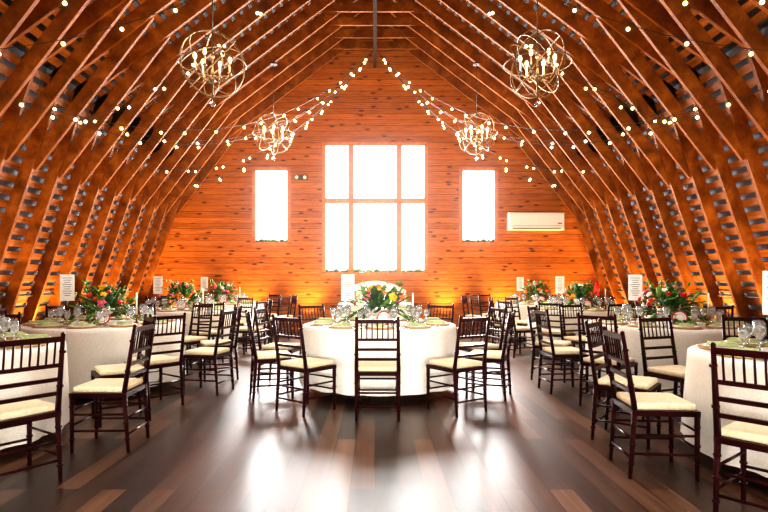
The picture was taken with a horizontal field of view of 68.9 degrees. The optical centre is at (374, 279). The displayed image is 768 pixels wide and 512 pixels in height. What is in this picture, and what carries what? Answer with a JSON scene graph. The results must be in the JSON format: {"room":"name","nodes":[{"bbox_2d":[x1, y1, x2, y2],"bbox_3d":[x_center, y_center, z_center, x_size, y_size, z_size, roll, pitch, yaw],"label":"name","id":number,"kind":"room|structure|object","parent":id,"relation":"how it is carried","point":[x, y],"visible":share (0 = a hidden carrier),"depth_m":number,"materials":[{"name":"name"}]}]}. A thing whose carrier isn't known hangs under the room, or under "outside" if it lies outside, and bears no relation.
{"room":"barn wedding hall","nodes":[
{"label":"barn wedding hall","id":0,"kind":"room"},
{"bbox_2d":[145,38,604,331],"bbox_3d":[0.000,-2.510,13.768,11.800,7.560,0.220,0,0,0],"label":"wall","id":1,"kind":"structure","parent":0,"point":[210,237],"depth_m":13.66,"materials":[{"name":"brown wood"}]},
{"bbox_2d":[252,167,290,245],"bbox_3d":[-2.525,-1.790,13.709,0.950,1.920,0.160,0,0,0],"label":"window","id":2,"kind":"structure","parent":1,"relation":"in","point":[271,186],"depth_m":13.77,"materials":[{"name":"white glass"}]},
{"bbox_2d":[294,175,307,179],"bbox_3d":[-1.800,-2.490,13.594,0.320,0.110,0.127,0,0,0],"label":"emergency light","id":3,"kind":"object","parent":1,"relation":"attached to","point":[296,177],"visible":1,"depth_m":13.58,"materials":[{"name":"grey plastic"}]},
{"bbox_2d":[322,142,427,275],"bbox_3d":[0.000,-1.730,13.709,2.580,3.260,0.160,0,0,0],"label":"window","id":4,"kind":"structure","parent":1,"relation":"in","point":[375,194],"depth_m":13.77,"materials":[{"name":"white glass"}]},
{"bbox_2d":[187,51,562,186],"label":"string lights","id":5,"kind":"object","parent":1,"relation":"hanging from","point":[352,74],"depth_m":11.99,"materials":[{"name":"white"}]},
{"bbox_2d":[459,167,497,245],"bbox_3d":[2.525,-1.790,13.709,0.950,1.920,0.160,0,0,0],"label":"window","id":6,"kind":"structure","parent":1,"relation":"in","point":[478,186],"depth_m":13.77,"materials":[{"name":"white glass"}]},
{"bbox_2d":[507,212,563,230],"bbox_3d":[3.880,-1.414,13.535,1.340,0.428,0.245,0,0,0],"label":"air conditioner","id":7,"kind":"object","parent":1,"relation":"attached to","point":[516,221],"visible":1,"depth_m":13.42,"materials":[{"name":"white plastic"}]},
{"bbox_2d":[373,0,376,67],"bbox_3d":[0.000,-5.295,4.236,0.070,0.270,18.745,0,0,0],"label":"ridge beam","id":8,"kind":"structure","parent":0,"point":[374,1],"depth_m":11.63,"materials":[{"name":"brown wood"}]},
{"bbox_2d":[0,287,758,297],"bbox_3d":[0.000,0.216,4.304,10.966,0.088,18.608,0,0,0],"label":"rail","id":9,"kind":"object","parent":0,"point":[140,287],"depth_m":8.81,"materials":[{"name":"brown wood"}]},
{"bbox_2d":[0,332,767,511],"bbox_3d":[0.000,1.330,4.229,12.400,0.120,19.458,0,0,0],"label":"floor","id":10,"kind":"structure","parent":0,"point":[534,450],"depth_m":4.01,"materials":[{"name":"brown wood"}]},
{"bbox_2d":[0,306,9,330],"bbox_3d":[-4.469,0.796,6.856,0.492,0.945,0.423,0,0,8],"label":"chair","id":11,"kind":"object","parent":10,"relation":"on","point":[4,310],"visible":0.06,"depth_m":7.04,"materials":[{"name":"brown wood"}]},
{"bbox_2d":[1,311,21,332],"bbox_3d":[-3.762,0.796,5.492,0.423,0.945,0.492,0,0,-20],"label":"chair","id":12,"kind":"object","parent":10,"relation":"on","point":[18,315],"visible":0.1,"depth_m":5.75,"materials":[{"name":"brown wood"}]},
{"bbox_2d":[0,332,65,480],"bbox_3d":[-2.250,0.796,3.488,0.492,0.945,0.423,0,0,34],"label":"chair","id":13,"kind":"object","parent":10,"relation":"on","point":[18,411],"visible":1,"depth_m":3.45,"materials":[{"name":"brown wood"}]},
{"bbox_2d":[0,315,69,449],"bbox_3d":[-3.349,0.603,4.244,1.855,1.332,1.840,0,0,-4],"label":"round table","id":14,"kind":"object","parent":10,"relation":"on","point":[18,432],"visible":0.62,"depth_m":4.14,"materials":[{"name":"beige fabric"}]},
{"bbox_2d":[45,304,72,319],"bbox_3d":[-4.100,0.796,7.484,0.492,0.945,0.423,0,0,41],"label":"chair","id":15,"kind":"object","parent":10,"relation":"on","point":[46,305],"visible":0.09,"depth_m":7.53,"materials":[{"name":"brown wood"}]},
{"bbox_2d":[78,300,86,315],"bbox_3d":[-4.596,0.796,9.247,0.492,0.945,0.423,0,0,-19],"label":"chair","id":16,"kind":"object","parent":10,"relation":"on","point":[79,302],"visible":0.12,"depth_m":9.19,"materials":[{"name":"brown wood"}]},
{"bbox_2d":[21,274,185,392],"bbox_3d":[-3.206,0.603,6.601,1.840,1.332,1.855,0,0,12],"label":"round table","id":17,"kind":"object","parent":10,"relation":"on","point":[100,339],"visible":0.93,"depth_m":6.12,"materials":[{"name":"beige fabric"}]},
{"bbox_2d":[133,293,139,322],"bbox_3d":[-2.793,0.321,6.562,0.080,0.371,0.080,0,0,0],"label":"taper candle","id":18,"kind":"object","parent":17,"relation":"on","point":[136,315],"depth_m":6.55,"materials":[{"name":"white wax"}]},
{"bbox_2d":[69,320,155,452],"bbox_3d":[-2.006,0.796,4.309,0.492,0.945,0.423,0,0,-1],"label":"chair","id":19,"kind":"object","parent":10,"relation":"on","point":[124,387],"visible":1,"depth_m":4.17,"materials":[{"name":"brown wood"}]},
{"bbox_2d":[91,314,156,427],"bbox_3d":[-2.294,0.796,5.112,0.492,0.945,0.423,0,0,-35],"label":"chair","id":20,"kind":"object","parent":10,"relation":"on","point":[112,370],"visible":0.48,"depth_m":5.04,"materials":[{"name":"brown wood"}]},
{"bbox_2d":[124,302,153,317],"bbox_3d":[-3.407,0.796,7.896,0.423,0.945,0.492,0,0,-4],"label":"chair","id":21,"kind":"object","parent":10,"relation":"on","point":[151,304],"visible":0.09,"depth_m":8.11,"materials":[{"name":"brown wood"}]},
{"bbox_2d":[139,302,156,315],"bbox_3d":[-3.402,0.796,8.420,0.423,0.945,0.492,0,0,2],"label":"chair","id":22,"kind":"object","parent":10,"relation":"on","point":[154,305],"visible":0.06,"depth_m":8.19,"materials":[{"name":"brown wood"}]},
{"bbox_2d":[124,312,186,404],"bbox_3d":[-2.214,0.796,5.646,0.492,0.945,0.423,0,0,39],"label":"chair","id":23,"kind":"object","parent":10,"relation":"on","point":[160,361],"visible":0.58,"depth_m":5.61,"materials":[{"name":"brown wood"}]},
{"bbox_2d":[127,276,234,349],"bbox_3d":[-3.361,0.603,9.706,1.855,1.332,1.840,0,0,3],"label":"round table","id":24,"kind":"object","parent":10,"relation":"on","point":[181,289],"visible":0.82,"depth_m":9.47,"materials":[{"name":"beige fabric"}]},
{"bbox_2d":[202,289,203,309],"bbox_3d":[-2.957,0.321,9.630,0.080,0.371,0.080,0,0,0],"label":"taper candle","id":25,"kind":"object","parent":24,"relation":"on","point":[202,289],"depth_m":9.63,"materials":[{"name":"white wax"}]},
{"bbox_2d":[184,303,213,373],"bbox_3d":[-2.548,0.796,7.733,0.423,0.945,0.492,0,0,29],"label":"chair","id":26,"kind":"object","parent":10,"relation":"on","point":[189,340],"visible":0.61,"depth_m":7.81,"materials":[{"name":"brown wood"}]},
{"bbox_2d":[188,301,224,364],"bbox_3d":[-2.589,0.796,8.602,0.423,0.945,0.492,0,0,-37],"label":"chair","id":27,"kind":"object","parent":10,"relation":"on","point":[213,332],"visible":0.41,"depth_m":8.46,"materials":[{"name":"brown wood"}]},
{"bbox_2d":[183,308,237,395],"bbox_3d":[-1.871,0.796,6.368,0.492,0.945,0.423,0,0,12],"label":"chair","id":28,"kind":"object","parent":10,"relation":"on","point":[215,352],"visible":0.94,"depth_m":6.24,"materials":[{"name":"brown wood"}]},
{"bbox_2d":[198,304,241,381],"bbox_3d":[-2.000,0.796,7.234,0.492,0.945,0.423,0,0,-26],"label":"chair","id":29,"kind":"object","parent":10,"relation":"on","point":[204,343],"visible":0.57,"depth_m":7.13,"materials":[{"name":"brown wood"}]},
{"bbox_2d":[186,277,263,336],"bbox_3d":[-3.306,0.603,12.101,1.840,1.332,1.855,0,0,21],"label":"round table","id":30,"kind":"object","parent":10,"relation":"on","point":[220,288],"visible":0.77,"depth_m":11.92,"materials":[{"name":"beige fabric"}]},
{"bbox_2d":[235,297,253,343],"bbox_3d":[-2.644,0.796,10.760,0.423,0.945,0.492,0,0,30],"label":"chair","id":31,"kind":"object","parent":10,"relation":"on","point":[242,322],"visible":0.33,"depth_m":10.87,"materials":[{"name":"brown wood"}]},
{"bbox_2d":[234,300,268,354],"bbox_3d":[-2.070,0.796,9.284,0.492,0.945,0.423,0,0,17],"label":"chair","id":32,"kind":"object","parent":10,"relation":"on","point":[244,329],"visible":0.52,"depth_m":9.23,"materials":[{"name":"brown wood"}]},
{"bbox_2d":[242,298,272,351],"bbox_3d":[-2.118,0.796,10.085,0.492,0.945,0.423,0,0,-21],"label":"chair","id":33,"kind":"object","parent":10,"relation":"on","point":[270,300],"visible":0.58,"depth_m":9.96,"materials":[{"name":"brown wood"}]},
{"bbox_2d":[245,310,294,401],"bbox_3d":[-1.146,0.796,6.072,0.492,0.945,0.423,0,0,-17],"label":"chair","id":34,"kind":"object","parent":10,"relation":"on","point":[269,356],"visible":0.86,"depth_m":5.92,"materials":[{"name":"brown wood"}]},
{"bbox_2d":[268,294,279,327],"bbox_3d":[-2.537,0.796,13.143,0.423,0.945,0.492,0,0,40],"label":"chair","id":35,"kind":"object","parent":10,"relation":"on","point":[270,296],"visible":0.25,"depth_m":13.22,"materials":[{"name":"brown wood"}]},
{"bbox_2d":[261,296,290,341],"bbox_3d":[-2.062,0.796,11.669,0.492,0.945,0.423,0,0,23],"label":"chair","id":36,"kind":"object","parent":10,"relation":"on","point":[281,298],"visible":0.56,"depth_m":11.60,"materials":[{"name":"brown wood"}]},
{"bbox_2d":[253,306,300,385],"bbox_3d":[-1.181,0.796,6.851,0.492,0.945,0.423,0,0,10],"label":"chair","id":37,"kind":"object","parent":10,"relation":"on","point":[271,346],"visible":0.67,"depth_m":6.75,"materials":[{"name":"brown wood"}]},
{"bbox_2d":[273,294,297,335],"bbox_3d":[-2.013,0.796,12.514,0.492,0.945,0.423,0,0,-22],"label":"chair","id":38,"kind":"object","parent":10,"relation":"on","point":[294,298],"visible":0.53,"depth_m":12.42,"materials":[{"name":"brown wood"}]},
{"bbox_2d":[272,314,336,416],"bbox_3d":[-0.689,0.796,5.448,0.423,0.945,0.492,0,0,40],"label":"chair","id":39,"kind":"object","parent":10,"relation":"on","point":[302,364],"visible":1,"depth_m":5.36,"materials":[{"name":"brown wood"}]},
{"bbox_2d":[298,304,324,345],"bbox_3d":[-0.742,0.796,7.521,0.423,0.945,0.492,0,0,-36],"label":"chair","id":40,"kind":"object","parent":10,"relation":"on","point":[322,305],"visible":0.3,"depth_m":7.68,"materials":[{"name":"brown wood"}]},
{"bbox_2d":[338,288,411,318],"bbox_3d":[0.008,0.724,11.909,1.550,1.090,0.730,0,0,0],"label":"table","id":41,"kind":"object","parent":10,"relation":"on","point":[353,308],"visible":0.25,"depth_m":11.56,"materials":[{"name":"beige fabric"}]},
{"bbox_2d":[344,281,405,302],"bbox_3d":[0.000,0.644,12.909,1.450,1.249,0.550,0,0,0],"label":"settee","id":42,"kind":"object","parent":10,"relation":"on","point":[357,286],"visible":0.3,"depth_m":13.13,"materials":[{"name":"white fabric"}]},
{"bbox_2d":[354,316,400,421],"bbox_3d":[0.025,0.796,5.222,0.423,0.945,0.492,0,0,1],"label":"chair","id":43,"kind":"object","parent":10,"relation":"on","point":[362,366],"visible":1,"depth_m":5.04,"materials":[{"name":"brown wood"}]},
{"bbox_2d":[299,274,456,400],"bbox_3d":[0.055,0.603,6.496,1.855,1.332,1.840,0,0,-44],"label":"round table","id":44,"kind":"object","parent":10,"relation":"on","point":[426,339],"visible":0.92,"depth_m":5.82,"materials":[{"name":"beige fabric"}]},
{"bbox_2d":[411,293,414,319],"bbox_3d":[0.429,0.321,6.348,0.080,0.371,0.080,0,0,0],"label":"taper candle","id":45,"kind":"object","parent":44,"relation":"on","point":[412,293],"depth_m":6.34,"materials":[{"name":"white wax"}]},
{"bbox_2d":[427,303,453,322],"bbox_3d":[0.798,0.796,7.597,0.423,0.945,0.492,0,0,30],"label":"chair","id":46,"kind":"object","parent":10,"relation":"on","point":[429,305],"visible":0.18,"depth_m":7.75,"materials":[{"name":"brown wood"}]},
{"bbox_2d":[426,314,490,416],"bbox_3d":[0.808,0.796,5.444,0.423,0.945,0.492,0,0,-35],"label":"chair","id":47,"kind":"object","parent":10,"relation":"on","point":[457,364],"visible":1,"depth_m":5.34,"materials":[{"name":"brown wood"}]},
{"bbox_2d":[461,294,485,335],"bbox_3d":[2.218,0.796,12.571,0.492,0.945,0.423,0,0,24],"label":"chair","id":48,"kind":"object","parent":10,"relation":"on","point":[464,298],"visible":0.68,"depth_m":12.48,"materials":[{"name":"brown wood"}]},
{"bbox_2d":[458,305,506,386],"bbox_3d":[1.311,0.796,6.925,0.492,0.945,0.423,0,0,-19],"label":"chair","id":49,"kind":"object","parent":10,"relation":"on","point":[491,346],"visible":0.48,"depth_m":6.83,"materials":[{"name":"brown wood"}]},
{"bbox_2d":[470,296,499,341],"bbox_3d":[2.287,0.796,11.709,0.492,0.945,0.423,0,0,-18],"label":"chair","id":50,"kind":"object","parent":10,"relation":"on","point":[471,298],"visible":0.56,"depth_m":11.62,"materials":[{"name":"brown wood"}]},
{"bbox_2d":[479,294,493,332],"bbox_3d":[2.756,0.796,13.198,0.423,0.945,0.492,0,0,-37],"label":"chair","id":51,"kind":"object","parent":10,"relation":"on","point":[485,314],"visible":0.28,"depth_m":13.30,"materials":[{"name":"brown wood"}]},
{"bbox_2d":[465,309,515,400],"bbox_3d":[1.261,0.796,6.107,0.492,0.945,0.423,0,0,21],"label":"chair","id":52,"kind":"object","parent":10,"relation":"on","point":[498,356],"visible":0.85,"depth_m":5.99,"materials":[{"name":"brown wood"}]},
{"bbox_2d":[489,298,517,351],"bbox_3d":[2.344,0.796,10.201,0.492,0.945,0.423,0,0,19],"label":"chair","id":53,"kind":"object","parent":10,"relation":"on","point":[491,303],"visible":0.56,"depth_m":10.09,"materials":[{"name":"brown wood"}]},
{"bbox_2d":[504,297,527,346],"bbox_3d":[2.824,0.796,10.837,0.423,0.945,0.492,0,0,-39],"label":"chair","id":54,"kind":"object","parent":10,"relation":"on","point":[519,322],"visible":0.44,"depth_m":10.86,"materials":[{"name":"brown wood"}]},
{"bbox_2d":[497,299,535,357],"bbox_3d":[2.352,0.796,9.337,0.492,0.945,0.423,0,0,-23],"label":"chair","id":55,"kind":"object","parent":10,"relation":"on","point":[516,329],"visible":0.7,"depth_m":9.21,"materials":[{"name":"brown wood"}]},
{"bbox_2d":[494,277,576,339],"bbox_3d":[3.495,0.603,12.104,1.855,1.332,1.840,0,0,-42],"label":"round table","id":56,"kind":"object","parent":10,"relation":"on","point":[539,292],"visible":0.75,"depth_m":11.86,"materials":[{"name":"beige fabric"}]},
{"bbox_2d":[527,304,572,382],"bbox_3d":[2.252,0.796,7.197,0.492,0.945,0.423,0,0,32],"label":"chair","id":57,"kind":"object","parent":10,"relation":"on","point":[557,343],"visible":0.63,"depth_m":7.12,"materials":[{"name":"brown wood"}]},
{"bbox_2d":[538,301,575,359],"bbox_3d":[2.814,0.796,8.675,0.423,0.945,0.492,0,0,40],"label":"chair","id":58,"kind":"object","parent":10,"relation":"on","point":[555,333],"visible":0.33,"depth_m":8.52,"materials":[{"name":"brown wood"}]},
{"bbox_2d":[534,308,588,394],"bbox_3d":[2.128,0.796,6.420,0.492,0.945,0.423,0,0,-4],"label":"chair","id":59,"kind":"object","parent":10,"relation":"on","point":[553,352],"visible":0.97,"depth_m":6.31,"materials":[{"name":"brown wood"}]},
{"bbox_2d":[558,303,585,370],"bbox_3d":[2.852,0.796,7.740,0.423,0.945,0.492,0,0,-20],"label":"chair","id":60,"kind":"object","parent":10,"relation":"on","point":[574,339],"visible":0.47,"depth_m":7.87,"materials":[{"name":"brown wood"}]},
{"bbox_2d":[527,276,636,347],"bbox_3d":[3.594,0.603,9.798,1.840,1.332,1.855,0,0,-10],"label":"round table","id":61,"kind":"object","parent":10,"relation":"on","point":[581,292],"visible":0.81,"depth_m":9.52,"materials":[{"name":"beige fabric"}]},
{"bbox_2d":[577,312,637,410],"bbox_3d":[2.340,0.796,5.646,0.492,0.945,0.423,0,0,-42],"label":"chair","id":62,"kind":"object","parent":10,"relation":"on","point":[585,361],"visible":0.53,"depth_m":5.62,"materials":[{"name":"brown wood"}]},
{"bbox_2d":[607,302,634,316],"bbox_3d":[3.592,0.796,8.438,0.423,0.945,0.492,0,0,-4],"label":"chair","id":63,"kind":"object","parent":10,"relation":"on","point":[609,304],"visible":0.14,"depth_m":8.20,"materials":[{"name":"brown wood"}]},
{"bbox_2d":[584,318,661,448],"bbox_3d":[1.993,0.796,4.499,0.492,0.945,0.423,0,0,38],"label":"chair","id":64,"kind":"object","parent":10,"relation":"on","point":[641,383],"visible":0.73,"depth_m":4.45,"materials":[{"name":"brown wood"}]},
{"bbox_2d":[624,303,654,317],"bbox_3d":[3.709,0.796,7.790,0.423,0.945,0.492,0,0,19],"label":"chair","id":65,"kind":"object","parent":10,"relation":"on","point":[632,306],"visible":0.1,"depth_m":7.99,"materials":[{"name":"brown wood"}]},
{"bbox_2d":[602,326,700,480],"bbox_3d":[1.833,0.796,3.752,0.492,0.945,0.423,0,0,5],"label":"chair","id":66,"kind":"object","parent":10,"relation":"on","point":[658,404],"visible":1,"depth_m":3.59,"materials":[{"name":"brown wood"}]},
{"bbox_2d":[645,298,659,314],"bbox_3d":[4.852,0.796,10.186,0.492,0.945,0.423,0,0,-12],"label":"chair","id":67,"kind":"object","parent":10,"relation":"on","point":[645,298],"visible":0.08,"depth_m":10.17,"materials":[{"name":"brown wood"}]},
{"bbox_2d":[638,314,685,420],"bbox_3d":[2.687,0.796,4.998,0.423,0.945,0.492,0,0,-21],"label":"chair","id":68,"kind":"object","parent":10,"relation":"on","point":[676,373],"visible":0.55,"depth_m":5.12,"materials":[{"name":"brown wood"}]},
{"bbox_2d":[583,275,756,394],"bbox_3d":[3.401,0.603,6.506,1.855,1.332,1.840,0,0,14],"label":"round table","id":69,"kind":"object","parent":10,"relation":"on","point":[688,331],"visible":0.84,"depth_m":6.08,"materials":[{"name":"beige fabric"}]},
{"bbox_2d":[705,292,710,324],"bbox_3d":[3.718,0.321,6.243,0.080,0.371,0.080,0,0,0],"label":"taper candle","id":70,"kind":"object","parent":69,"relation":"on","point":[707,317],"depth_m":6.24,"materials":[{"name":"white wax"}]},
{"bbox_2d":[699,305,733,319],"bbox_3d":[4.401,0.796,7.346,0.492,0.945,0.423,0,0,-40],"label":"chair","id":71,"kind":"object","parent":10,"relation":"on","point":[732,306],"visible":0.16,"depth_m":7.41,"materials":[{"name":"brown wood"}]},
{"bbox_2d":[680,271,767,477],"bbox_3d":[3.095,0.603,3.746,1.840,1.332,1.855,0,0,-30],"label":"round table","id":72,"kind":"object","parent":10,"relation":"on","point":[697,384],"visible":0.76,"depth_m":3.72,"materials":[{"name":"beige fabric"}]},
{"bbox_2d":[709,342,767,511],"bbox_3d":[2.067,0.796,2.935,0.492,0.945,0.423,0,0,-39],"label":"chair","id":73,"kind":"object","parent":10,"relation":"on","point":[745,433],"visible":1,"depth_m":2.92,"materials":[{"name":"brown wood"}]},
{"bbox_2d":[721,314,767,340],"bbox_3d":[3.454,0.796,5.067,0.423,0.945,0.492,0,0,10],"label":"chair","id":74,"kind":"object","parent":10,"relation":"on","point":[724,336],"visible":0.23,"depth_m":5.29,"materials":[{"name":"brown wood"}]},
{"bbox_2d":[0,0,767,341],"bbox_3d":[0.000,-2.505,4.254,11.984,7.769,19.308,0,0,0],"label":"roof","id":75,"kind":"structure","parent":0,"point":[47,68],"depth_m":8.81,"materials":[{"name":"brown wood"}]},
{"bbox_2d":[0,0,190,55],"label":"string lights","id":76,"kind":"object","parent":75,"relation":"hanging from","point":[175,10],"depth_m":5.95,"materials":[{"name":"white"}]},
{"bbox_2d":[0,38,226,143],"label":"string lights","id":77,"kind":"object","parent":75,"relation":"hanging from","point":[21,104],"depth_m":7.79,"materials":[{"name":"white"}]},
{"bbox_2d":[177,0,246,106],"bbox_3d":[-2.070,-3.314,7.138,0.852,2.215,0.852,0,0,-33],"label":"orb chandelier","id":78,"kind":"object","parent":75,"relation":"hanging from","point":[212,80],"visible":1,"depth_m":7.11,"materials":[{"name":"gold metal"}]},
{"bbox_2d":[252,62,293,159],"bbox_3d":[-2.070,-3.429,11.409,0.852,1.985,0.852,0,0,4],"label":"orb chandelier","id":79,"kind":"object","parent":75,"relation":"hanging from","point":[273,64],"visible":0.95,"depth_m":11.39,"materials":[{"name":"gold metal"}]},
{"bbox_2d":[0,0,767,323],"bbox_3d":[0.000,-2.450,4.239,11.718,7.533,18.740,0,0,0],"label":"roof trusses","id":80,"kind":"object","parent":75,"relation":"attached to","point":[145,57],"depth_m":9.55,"materials":[{"name":"brown wood"}]},
{"bbox_2d":[456,62,497,159],"bbox_3d":[2.070,-3.429,11.409,0.852,1.985,0.852,0,0,-32],"label":"orb chandelier","id":81,"kind":"object","parent":75,"relation":"hanging from","point":[476,64],"visible":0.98,"depth_m":11.38,"materials":[{"name":"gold metal"}]},
{"bbox_2d":[479,0,547,59],"label":"string lights","id":82,"kind":"object","parent":75,"relation":"hanging from","point":[492,12],"depth_m":7.81,"materials":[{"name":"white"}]},
{"bbox_2d":[503,0,572,106],"bbox_3d":[2.070,-3.314,7.138,0.852,2.215,0.852,0,0,-36],"label":"orb chandelier","id":83,"kind":"object","parent":75,"relation":"hanging from","point":[536,77],"visible":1,"depth_m":7.11,"materials":[{"name":"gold metal"}]},
{"bbox_2d":[594,278,599,297],"bbox_3d":[5.102,0.188,12.904,0.125,0.465,0.131,0,0,43],"label":"fire extinguisher","id":84,"kind":"object","parent":75,"relation":"attached to","point":[596,283],"visible":0.77,"depth_m":12.86,"materials":[{"name":"red metal"}]},
{"bbox_2d":[559,0,767,55],"label":"string lights","id":85,"kind":"object","parent":75,"relation":"hanging from","point":[751,53],"depth_m":5.85,"materials":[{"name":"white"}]},
{"bbox_2d":[561,68,767,143],"label":"string lights","id":86,"kind":"object","parent":75,"relation":"hanging from","point":[728,104],"depth_m":7.79,"materials":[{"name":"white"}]}
]}

